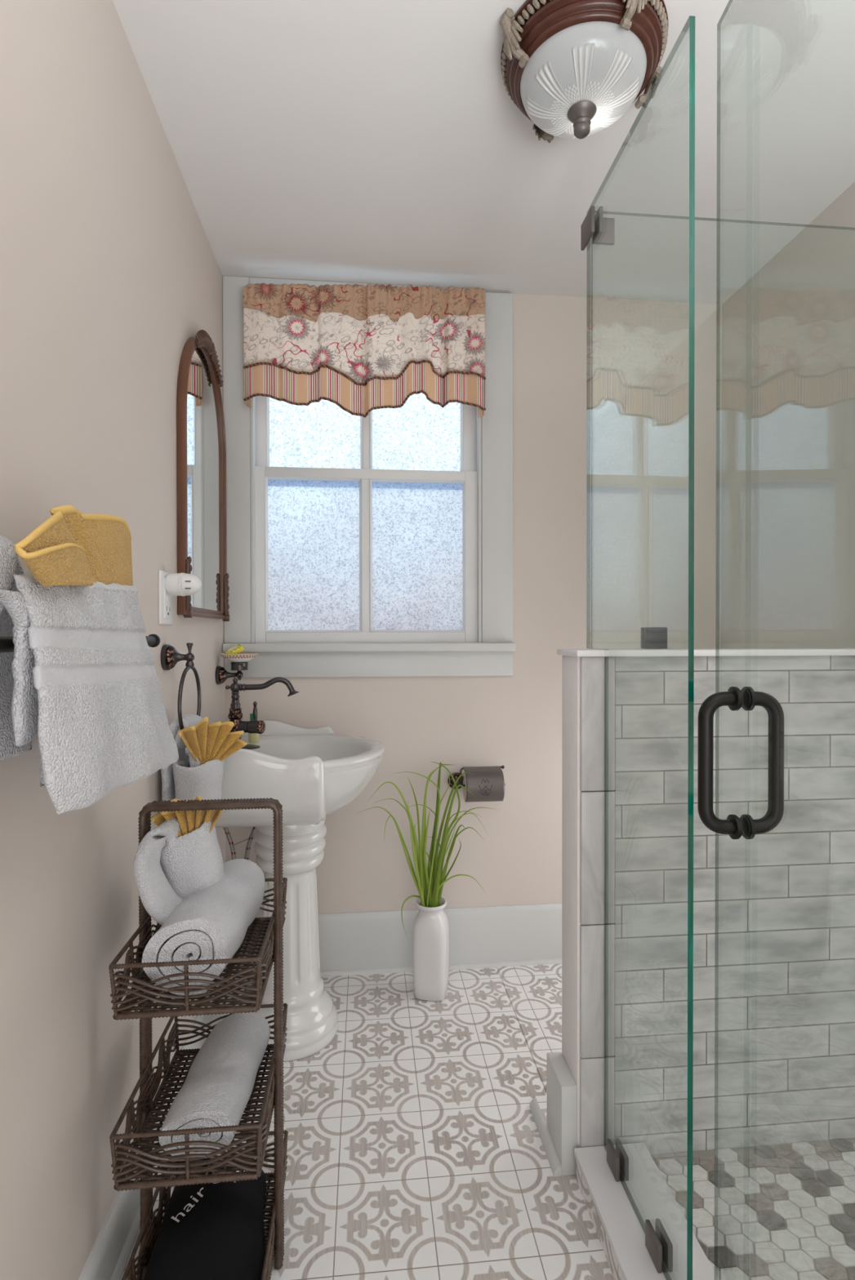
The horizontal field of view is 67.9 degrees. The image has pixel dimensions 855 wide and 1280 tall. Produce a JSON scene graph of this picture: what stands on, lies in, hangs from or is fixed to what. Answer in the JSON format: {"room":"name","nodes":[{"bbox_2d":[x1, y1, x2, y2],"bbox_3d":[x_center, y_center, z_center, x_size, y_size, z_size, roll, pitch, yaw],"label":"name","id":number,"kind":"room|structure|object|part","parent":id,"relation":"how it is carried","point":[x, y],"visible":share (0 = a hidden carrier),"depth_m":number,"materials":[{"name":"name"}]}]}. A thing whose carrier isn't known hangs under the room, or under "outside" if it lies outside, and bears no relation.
{"room":"bathroom","nodes":[
{"label":"bathroom","id":0,"kind":"room"},
{"bbox_2d":[0,573,178,815],"bbox_3d":[-0.455,0.064,0.902,0.088,0.308,0.554,0,0,-6],"label":"hand towel","id":1,"kind":"object","parent":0,"point":[87,686],"visible":0.98,"depth_m":0.79,"materials":[{"name":"white fabric"}]},
{"bbox_2d":[13,505,133,586],"bbox_3d":[-0.470,-0.129,0.870,0.044,0.132,0.411,0,0,-13],"label":"washcloth","id":2,"kind":"object","parent":1,"relation":"in","point":[72,548],"visible":1,"depth_m":0.82,"materials":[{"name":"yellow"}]},
{"bbox_2d":[0,0,225,1279],"bbox_3d":[-0.618,-0.025,0.625,0.100,2.515,3.565,0,0,-6],"label":"wall","id":3,"kind":"structure","parent":0,"point":[108,265],"depth_m":1.12,"materials":[{"name":"paint"}]},
{"bbox_2d":[0,633,159,653],"bbox_3d":[-0.535,0.005,0.812,0.101,0.058,0.918,0,0,-6],"label":"towel bar","id":4,"kind":"object","parent":3,"relation":"attached to","point":[6,644],"visible":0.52,"depth_m":0.74,"materials":[{"name":"black metal"}]},
{"bbox_2d":[0,534,31,760],"bbox_3d":[-0.504,0.018,0.638,0.086,0.284,0.539,0,0,-6],"label":"bath towel","id":5,"kind":"object","parent":4,"relation":"hanging from","point":[10,564],"visible":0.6,"depth_m":0.81,"materials":[{"name":"white fabric"}]},
{"bbox_2d":[78,963,232,1279],"bbox_3d":[-0.549,1.180,0.631,0.034,0.105,3.345,0,0,-6],"label":"baseboard","id":6,"kind":"structure","parent":3,"relation":"attached to","point":[108,1256],"depth_m":1.25,"materials":[{"name":"paint"}]},
{"bbox_2d":[158,570,173,624],"bbox_3d":[-0.658,-0.105,1.601,0.010,0.132,0.099,0,0,-6],"label":"wall outlet","id":7,"kind":"object","parent":3,"relation":"attached to","point":[165,600],"visible":0.86,"depth_m":1.58,"materials":[{"name":"white plastic"}]},
{"bbox_2d":[164,577,171,617],"bbox_3d":[-0.656,-0.105,1.602,0.004,0.100,0.050,0,0,-6],"label":"receptacle","id":8,"kind":"object","parent":7,"relation":"attached to","point":[167,598],"depth_m":1.59,"materials":[{"name":"white plastic"}]},
{"bbox_2d":[164,573,201,595],"bbox_3d":[-0.613,-0.140,1.604,0.082,0.058,0.060,0,0,-6],"label":"air freshener","id":9,"kind":"object","parent":7,"relation":"attached to","point":[175,584],"visible":1,"depth_m":1.58,"materials":[{"name":"white plastic"}]},
{"bbox_2d":[160,642,201,729],"bbox_3d":[-0.625,0.130,1.603,0.073,0.247,0.190,0,0,-6],"label":"towel ring","id":10,"kind":"object","parent":3,"relation":"attached to","point":[170,656],"visible":0.84,"depth_m":1.58,"materials":[{"name":"brown metal"}]},
{"bbox_3d":[-0.621,0.044,1.603,0.031,0.039,0.040,0,0,-6],"label":"post","id":11,"kind":"part","parent":10,"relation":"part of","materials":[{"name":"brown metal"}]},
{"bbox_2d":[160,714,224,801],"bbox_3d":[-0.580,0.319,1.579,0.139,0.262,0.161,0,0,-6],"label":"hand towel","id":12,"kind":"object","parent":10,"relation":"hanging from","point":[184,780],"visible":0.58,"depth_m":1.53,"materials":[{"name":"white fabric"}]},
{"bbox_2d":[177,716,247,764],"bbox_3d":[-0.527,0.251,1.554,0.179,0.134,0.042,-1,1,-44],"label":"washcloth","id":13,"kind":"object","parent":12,"relation":"in","point":[205,741],"visible":0.93,"depth_m":1.55,"materials":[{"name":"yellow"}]},
{"bbox_2d":[176,329,230,621],"bbox_3d":[-0.676,-0.496,1.951,0.040,0.868,0.498,0,0,-6],"label":"wall mirror","id":14,"kind":"object","parent":3,"relation":"attached to","point":[202,514],"visible":0.97,"depth_m":1.91,"materials":[{"name":"brown wood"}]},
{"bbox_2d":[215,662,248,684],"bbox_3d":[-0.666,0.114,2.172,0.102,0.076,0.064,0,0,-6],"label":"holder","id":15,"kind":"object","parent":3,"relation":"attached to","point":[221,674],"visible":0.99,"depth_m":2.15,"materials":[{"name":"brown metal"}]},
{"bbox_3d":[-0.661,0.120,2.172,0.060,0.039,0.040,0,0,-6],"label":"bracket arm","id":16,"kind":"part","parent":15,"relation":"part of","materials":[{"name":"brown metal"}]},
{"bbox_2d":[220,653,257,662],"bbox_3d":[-0.644,0.061,2.173,0.126,0.028,0.126,0,0,-6],"label":"soap dish","id":17,"kind":"object","parent":15,"relation":"on","point":[240,657],"visible":0.97,"depth_m":2.13,"materials":[{"name":"white ceramic"}]},
{"bbox_2d":[224,644,244,653],"bbox_3d":[-0.659,0.037,2.164,0.064,0.049,0.043,0,0,-19],"label":"soap bar","id":18,"kind":"object","parent":17,"relation":"on","point":[238,648],"visible":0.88,"depth_m":2.15,"materials":[{"name":"beige"}]},
{"bbox_2d":[231,662,248,670],"bbox_3d":[-0.644,0.090,2.174,0.057,0.027,0.057,0,0,-6],"label":"cup","id":19,"kind":"object","parent":15,"relation":"on","point":[234,665],"depth_m":2.15,"materials":[{"name":"brown metal"}]},
{"bbox_2d":[248,733,259,742],"bbox_3d":[-0.563,0.296,2.058,0.035,0.070,0.035,0,0,-6],"label":"label","id":20,"kind":"object","parent":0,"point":[252,737],"depth_m":2.04,"materials":[{"name":"beige paper"}]},
{"bbox_2d":[120,963,614,1279],"bbox_3d":[0.369,1.269,0.732,2.080,0.082,3.565,0,0,-6],"label":"floor","id":21,"kind":"structure","parent":0,"point":[415,1151],"depth_m":1.54,"materials":[{"name":"tile"}]},
{"bbox_2d":[108,797,288,1279],"bbox_3d":[-0.417,0.767,1.231,0.268,0.912,0.362,0,0,-6],"label":"stand","id":22,"kind":"object","parent":21,"relation":"on","point":[186,1169],"visible":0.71,"depth_m":1.17,"materials":[{"name":"brown metal"}]},
{"bbox_2d":[142,858,265,995],"bbox_3d":[-0.419,0.543,1.234,0.153,0.141,0.304,0,0,-1],"label":"rolled towel","id":23,"kind":"object","parent":22,"relation":"in","point":[211,922],"visible":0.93,"depth_m":1.10,"materials":[{"name":"white fabric"}]},
{"bbox_2d":[133,817,223,925],"bbox_3d":[-0.470,0.440,1.221,0.136,0.191,0.162,0,0,-6],"label":"hand towel","id":24,"kind":"object","parent":23,"relation":"on","point":[190,863],"visible":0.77,"depth_m":1.22,"materials":[{"name":"white fabric"}]},
{"bbox_2d":[150,795,222,837],"bbox_3d":[-0.469,0.361,1.248,0.134,0.112,0.040,0,0,-11],"label":"washcloth","id":25,"kind":"object","parent":24,"relation":"in","point":[189,821],"visible":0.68,"depth_m":1.24,"materials":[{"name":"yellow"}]},
{"bbox_2d":[143,1158,266,1279],"bbox_3d":[-0.412,1.120,1.219,0.207,0.125,0.275,0,0,-6],"label":"drawstring bag","id":26,"kind":"object","parent":22,"relation":"on","point":[214,1231],"visible":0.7,"depth_m":1.16,"materials":[{"name":"black fabric"}]},
{"bbox_2d":[158,1012,270,1155],"bbox_3d":[-0.403,0.852,1.239,0.136,0.090,0.301,0,0,-1],"label":"rolled towel","id":27,"kind":"object","parent":22,"relation":"on","point":[217,1088],"visible":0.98,"depth_m":1.18,"materials":[{"name":"white fabric"}]},
{"bbox_2d":[185,720,384,1062],"bbox_3d":[-0.414,0.753,1.975,0.562,0.936,0.574,0,0,-6],"label":"pedestal sink","id":28,"kind":"object","parent":21,"relation":"on","point":[313,774],"visible":0.77,"depth_m":1.89,"materials":[{"name":"white ceramic"}]},
{"bbox_2d":[222,827,235,860],"bbox_3d":[-0.651,0.695,2.072,0.059,0.239,0.019,0,0,-6],"label":"supply hose","id":29,"kind":"object","parent":28,"relation":"attached to","point":[227,832],"visible":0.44,"depth_m":2.07,"materials":[{"name":"grey metal"}]},
{"bbox_2d":[233,837,248,845],"bbox_3d":[-0.599,0.657,2.082,0.075,0.034,0.004,0,0,-6],"label":"rod","id":30,"kind":"object","parent":28,"relation":"attached to","point":[248,837],"visible":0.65,"depth_m":2.08,"materials":[{"name":"grey metal"}]},
{"bbox_2d":[244,826,255,859],"bbox_3d":[-0.580,0.687,2.079,0.052,0.162,0.019,0,0,-6],"label":"supply hose","id":31,"kind":"object","parent":28,"relation":"attached to","point":[251,837],"visible":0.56,"depth_m":2.07,"materials":[{"name":"grey metal"}]},
{"bbox_2d":[248,713,259,742],"bbox_3d":[-0.563,0.284,2.057,0.035,0.094,0.035,0,0,-6],"label":"toiletry bottle","id":32,"kind":"object","parent":28,"relation":"on","point":[252,737],"visible":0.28,"depth_m":2.04,"materials":[{"name":"beige plastic"}]},
{"bbox_2d":[225,676,298,749],"bbox_3d":[-0.519,0.223,1.960,0.244,0.218,0.080,0,0,-6],"label":"faucet","id":33,"kind":"object","parent":28,"relation":"on","point":[235,715],"visible":0.89,"depth_m":1.94,"materials":[{"name":"brown metal"}]},
{"bbox_3d":[-0.579,0.329,1.956,0.124,0.007,0.080,0,0,-6],"label":"deck plate","id":34,"kind":"part","parent":33,"relation":"part of","materials":[{"name":"brown metal"}]},
{"bbox_3d":[-0.528,0.218,1.944,0.015,0.060,0.015,0,0,-6],"label":"lever","id":35,"kind":"part","parent":33,"relation":"part of","materials":[{"name":"brown metal"}]},
{"bbox_3d":[-0.496,0.138,1.962,0.167,0.046,0.023,0,0,-6],"label":"spout","id":36,"kind":"part","parent":33,"relation":"part of","materials":[{"name":"brown metal"}]},
{"bbox_2d":[214,733,384,827],"bbox_3d":[-0.413,0.432,1.973,0.559,0.199,0.568,0,0,-6],"label":"basin","id":37,"kind":"object","parent":28,"relation":"in","point":[307,790],"depth_m":1.72,"materials":[{"name":"white ceramic"}]},
{"bbox_2d":[356,761,496,1001],"bbox_3d":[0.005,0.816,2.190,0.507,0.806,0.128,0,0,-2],"label":"potted grass","id":38,"kind":"object","parent":21,"relation":"on","point":[430,935],"depth_m":2.17,"materials":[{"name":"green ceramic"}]},
{"bbox_2d":[412,897,448,1001],"bbox_3d":[0.012,1.060,2.192,0.117,0.317,0.117,0,0,10],"label":"vase","id":39,"kind":"object","parent":38,"relation":"attached to","point":[430,935],"depth_m":2.14,"materials":[{"name":"white ceramic"}]},
{"bbox_2d":[575,1160,623,1279],"bbox_3d":[0.519,1.204,0.357,0.153,0.058,2.191,0,0,-6],"label":"curb","id":40,"kind":"object","parent":21,"relation":"on","point":[617,1275],"visible":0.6,"depth_m":1.30,"materials":[{"name":"tile"}]},
{"bbox_2d":[573,1142,718,1279],"bbox_3d":[0.520,1.167,0.357,0.166,0.016,2.191,0,0,-6],"label":"curb","id":41,"kind":"object","parent":40,"relation":"on","point":[653,1199],"visible":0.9,"depth_m":1.28,"materials":[{"name":"white stone"}]},
{"bbox_2d":[580,15,694,1279],"bbox_3d":[0.437,0.057,1.315,0.072,2.188,0.508,0,0,-6],"label":"glass panel","id":42,"kind":"object","parent":41,"relation":"on","point":[658,1244],"visible":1,"depth_m":1.13,"materials":[{"name":"clear glass"}]},
{"bbox_3d":[0.405,-0.985,1.507,0.009,0.062,0.047,0,0,-6],"label":"clamp plate","id":43,"kind":"part","parent":42,"relation":"part of","materials":[{"name":"brown metal"}]},
{"bbox_3d":[0.424,-0.985,1.529,0.052,0.062,0.009,0,0,-6],"label":"clamp plate","id":44,"kind":"part","parent":42,"relation":"part of","materials":[{"name":"brown metal"}]},
{"bbox_3d":[0.421,1.125,1.375,0.009,0.050,0.055,0,0,-6],"label":"clamp plate","id":45,"kind":"part","parent":42,"relation":"part of","materials":[{"name":"brown metal"}]},
{"bbox_3d":[0.440,1.127,1.183,0.009,0.050,0.055,0,0,-6],"label":"clamp plate","id":46,"kind":"part","parent":42,"relation":"part of","materials":[{"name":"brown metal"}]},
{"bbox_2d":[697,0,783,1279],"bbox_3d":[0.517,0.060,0.740,0.134,2.183,0.674,0,0,-6],"label":"shower door","id":47,"kind":"structure","parent":41,"relation":"on","point":[735,698],"depth_m":0.99,"materials":[{"name":"clear glass"}]},
{"bbox_3d":[0.456,0.193,0.997,0.061,0.224,0.022,0,0,-1],"label":"pull handle","id":48,"kind":"part","parent":47,"relation":"part of","materials":[{"name":"black metal"}]},
{"bbox_2d":[726,814,742,839],"bbox_3d":[0.483,0.294,0.999,0.009,0.038,0.038,0,0,-1],"label":"washer","id":49,"kind":"object","parent":47,"relation":"in","point":[734,824],"depth_m":0.99,"materials":[{"name":"black metal"}]},
{"bbox_2d":[727,686,742,711],"bbox_3d":[0.483,0.092,0.997,0.009,0.038,0.038,0,0,-1],"label":"washer","id":50,"kind":"object","parent":47,"relation":"in","point":[735,695],"depth_m":0.99,"materials":[{"name":"black metal"}]},
{"bbox_2d":[738,813,755,839],"bbox_3d":[0.502,0.294,0.999,0.009,0.038,0.038,0,0,-1],"label":"washer","id":51,"kind":"object","parent":47,"relation":"in","point":[748,824],"depth_m":0.99,"materials":[{"name":"black metal"}]},
{"bbox_2d":[740,686,755,711],"bbox_3d":[0.502,0.092,0.998,0.009,0.038,0.038,0,0,-1],"label":"washer","id":52,"kind":"object","parent":47,"relation":"in","point":[748,695],"depth_m":0.99,"materials":[{"name":"black metal"}]},
{"bbox_3d":[0.529,0.193,0.999,0.061,0.224,0.022,0,0,-1],"label":"pull handle","id":53,"kind":"part","parent":47,"relation":"part of","materials":[{"name":"black metal"}]},
{"bbox_2d":[225,292,721,916],"bbox_3d":[0.201,-0.040,2.436,1.880,2.515,0.120,0,0,-6],"label":"wall","id":54,"kind":"structure","parent":0,"point":[641,348],"depth_m":2.40,"materials":[{"name":"paint"}]},
{"bbox_2d":[222,275,515,677],"bbox_3d":[-0.207,-0.581,2.367,1.055,1.430,0.170,0,0,-6],"label":"window","id":55,"kind":"structure","parent":54,"relation":"in","point":[380,544],"depth_m":2.35,"materials":[{"name":"paint"}]},
{"bbox_3d":[-0.418,-0.312,2.341,0.354,0.572,0.004,0,0,-6],"label":"pane","id":56,"kind":"part","parent":55,"relation":"part of","materials":[{"name":"white glass"}]},
{"bbox_3d":[-0.420,-0.918,2.376,0.358,0.574,0.004,0,0,-6],"label":"pane","id":57,"kind":"part","parent":55,"relation":"part of","materials":[{"name":"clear glass"}]},
{"bbox_3d":[-0.225,-0.924,2.395,0.830,0.643,0.032,0,0,-6],"label":"sash","id":58,"kind":"part","parent":55,"relation":"part of","materials":[{"name":"white glass"}]},
{"bbox_3d":[-0.221,-0.307,2.360,0.830,0.650,0.032,0,0,-6],"label":"sash","id":59,"kind":"part","parent":55,"relation":"part of","materials":[{"name":"glass"}]},
{"bbox_3d":[-0.201,0.026,2.318,1.055,0.032,0.062,0,0,-6],"label":"sill","id":60,"kind":"part","parent":55,"relation":"part of","materials":[{"name":"paint"}]},
{"bbox_3d":[-0.042,-0.918,2.413,0.357,0.574,0.004,0,0,-6],"label":"pane","id":61,"kind":"part","parent":55,"relation":"part of","materials":[{"name":"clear glass"}]},
{"bbox_3d":[-0.037,-0.313,2.378,0.361,0.572,0.004,0,0,-6],"label":"pane","id":62,"kind":"part","parent":55,"relation":"part of","materials":[{"name":"white glass"}]},
{"bbox_3d":[-0.220,-1.226,2.282,0.820,0.050,0.040,0,0,-6],"label":"curtain rod","id":63,"kind":"object","parent":55,"relation":"attached to","visible":0},
{"bbox_2d":[243,283,485,417],"bbox_3d":[-0.217,-1.025,2.261,0.856,0.468,0.084,0,0,-6],"label":"window valance","id":64,"kind":"object","parent":63,"relation":"hanging from","point":[361,349],"visible":1,"depth_m":2.24,"materials":[{"name":"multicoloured fabric"}]},
{"bbox_3d":[-0.216,-0.842,2.251,0.851,0.102,0.060,0,0,-6],"label":"cord trim","id":65,"kind":"part","parent":64,"relation":"part of","materials":[{"name":"brown fabric"}]},
{"bbox_3d":[-0.216,-0.946,2.245,0.851,0.100,0.051,0,0,-6],"label":"cord trim","id":66,"kind":"part","parent":64,"relation":"part of","materials":[{"name":"fabric"}]},
{"bbox_2d":[231,902,561,980],"bbox_3d":[0.220,1.110,2.370,1.859,0.216,0.032,0,0,-6],"label":"baseboard","id":67,"kind":"structure","parent":54,"relation":"attached to","point":[371,942],"depth_m":2.36,"materials":[{"name":"paint"}]},
{"bbox_2d":[447,765,505,802],"bbox_3d":[0.184,0.521,2.309,0.205,0.118,0.137,0,0,-6],"label":"toilet paper holder","id":68,"kind":"object","parent":54,"relation":"attached to","point":[486,784],"visible":0.9,"depth_m":2.25,"materials":[{"name":"brown metal"}]},
{"bbox_2d":[462,776,466,801],"bbox_3d":[0.199,0.539,2.301,0.129,0.092,0.092,0,0,-6],"label":"toilet paper roll","id":69,"kind":"object","parent":68,"relation":"on","point":[464,778],"visible":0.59,"depth_m":2.29,"materials":[{"name":"white paper"}]},
{"bbox_3d":[0.188,0.524,2.322,0.186,0.032,0.064,0,0,-6],"label":"holder arm","id":70,"kind":"part","parent":68,"relation":"part of","materials":[{"name":"brown metal"}]},
{"bbox_3d":[0.196,0.495,2.329,0.176,0.066,0.035,0,0,-15],"label":"hinge rod","id":71,"kind":"part","parent":68,"relation":"part of","materials":[{"name":"brown metal"}]},
{"bbox_2d":[112,0,854,304],"bbox_3d":[0.366,-1.325,0.711,2.080,0.080,3.565,0,0,-6],"label":"ceiling","id":72,"kind":"structure","parent":0,"point":[357,141],"depth_m":1.65,"materials":[{"name":"white paint"}]},
{"bbox_2d":[499,0,667,142],"bbox_3d":[0.337,-1.197,1.384,0.352,0.196,0.352,0,1,33],"label":"ceiling light","id":73,"kind":"object","parent":72,"relation":"attached to","point":[573,68],"visible":0.94,"depth_m":1.31,"materials":[{"name":"white glass"}]},
{"bbox_2d":[561,655,613,1147],"bbox_3d":[0.782,0.630,1.550,0.896,1.187,0.116,0,0,-6],"label":"wall","id":74,"kind":"structure","parent":0,"point":[571,790],"depth_m":1.50,"materials":[{"name":"white paint"}]},
{"bbox_2d":[528,1097,560,1176],"bbox_3d":[0.286,1.213,1.556,0.018,0.022,0.216,0,0,-6],"label":"trim","id":75,"kind":"structure","parent":74,"relation":"attached to","point":[552,1157],"depth_m":1.54,"materials":[{"name":"paint"}]},
{"bbox_2d":[546,1052,577,1175],"bbox_3d":[0.318,1.122,1.510,0.037,0.205,0.121,0,0,-6],"label":"baseboard","id":76,"kind":"structure","parent":74,"relation":"attached to","point":[562,1088],"depth_m":1.46,"materials":[{"name":"paint"}]},
{"bbox_2d":[579,656,614,1147],"bbox_3d":[0.387,0.596,1.447,0.080,1.117,0.012,0,0,-6],"label":"trim","id":77,"kind":"structure","parent":74,"relation":"attached to","point":[591,668],"depth_m":1.44,"materials":[{"name":"tile"}]},
{"bbox_2d":[556,648,854,657],"bbox_3d":[0.778,0.029,1.542,0.904,0.015,0.150,0,0,-6],"label":"trim","id":78,"kind":"structure","parent":74,"relation":"on","point":[628,651],"depth_m":1.46,"materials":[{"name":"white stone"}]},
{"bbox_2d":[591,210,854,648],"bbox_3d":[0.810,-0.509,1.582,0.825,1.060,0.030,0,0,-6],"label":"glass panel","id":79,"kind":"object","parent":78,"relation":"on","point":[651,637],"visible":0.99,"depth_m":1.55,"materials":[{"name":"clear glass"}]},
{"bbox_3d":[0.556,-0.005,1.571,0.056,0.052,0.010,0,0,-6],"label":"clamp plate","id":80,"kind":"part","parent":79,"relation":"part of","materials":[{"name":"black metal"}]},
{"bbox_2d":[613,655,854,1155],"bbox_3d":[0.831,0.615,1.492,0.810,1.157,0.008,0,0,-6],"label":"tiled wall","id":81,"kind":"structure","parent":74,"relation":"attached to","point":[786,1002],"depth_m":1.48,"materials":[{"name":"tile"}]},
{"bbox_2d":[650,1137,854,1279],"bbox_3d":[0.968,1.202,0.403,0.750,0.020,2.195,0,0,-6],"label":"floor","id":82,"kind":"structure","parent":0,"point":[786,1211],"depth_m":1.33,"materials":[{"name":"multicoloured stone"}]},
{"bbox_2d":[720,181,854,648],"bbox_3d":[1.353,-0.029,0.817,0.100,2.515,3.565,0,0,-6],"label":"wall","id":83,"kind":"structure","parent":0,"point":[788,547],"depth_m":2.04,"materials":[{"name":"paint"}]}
]}

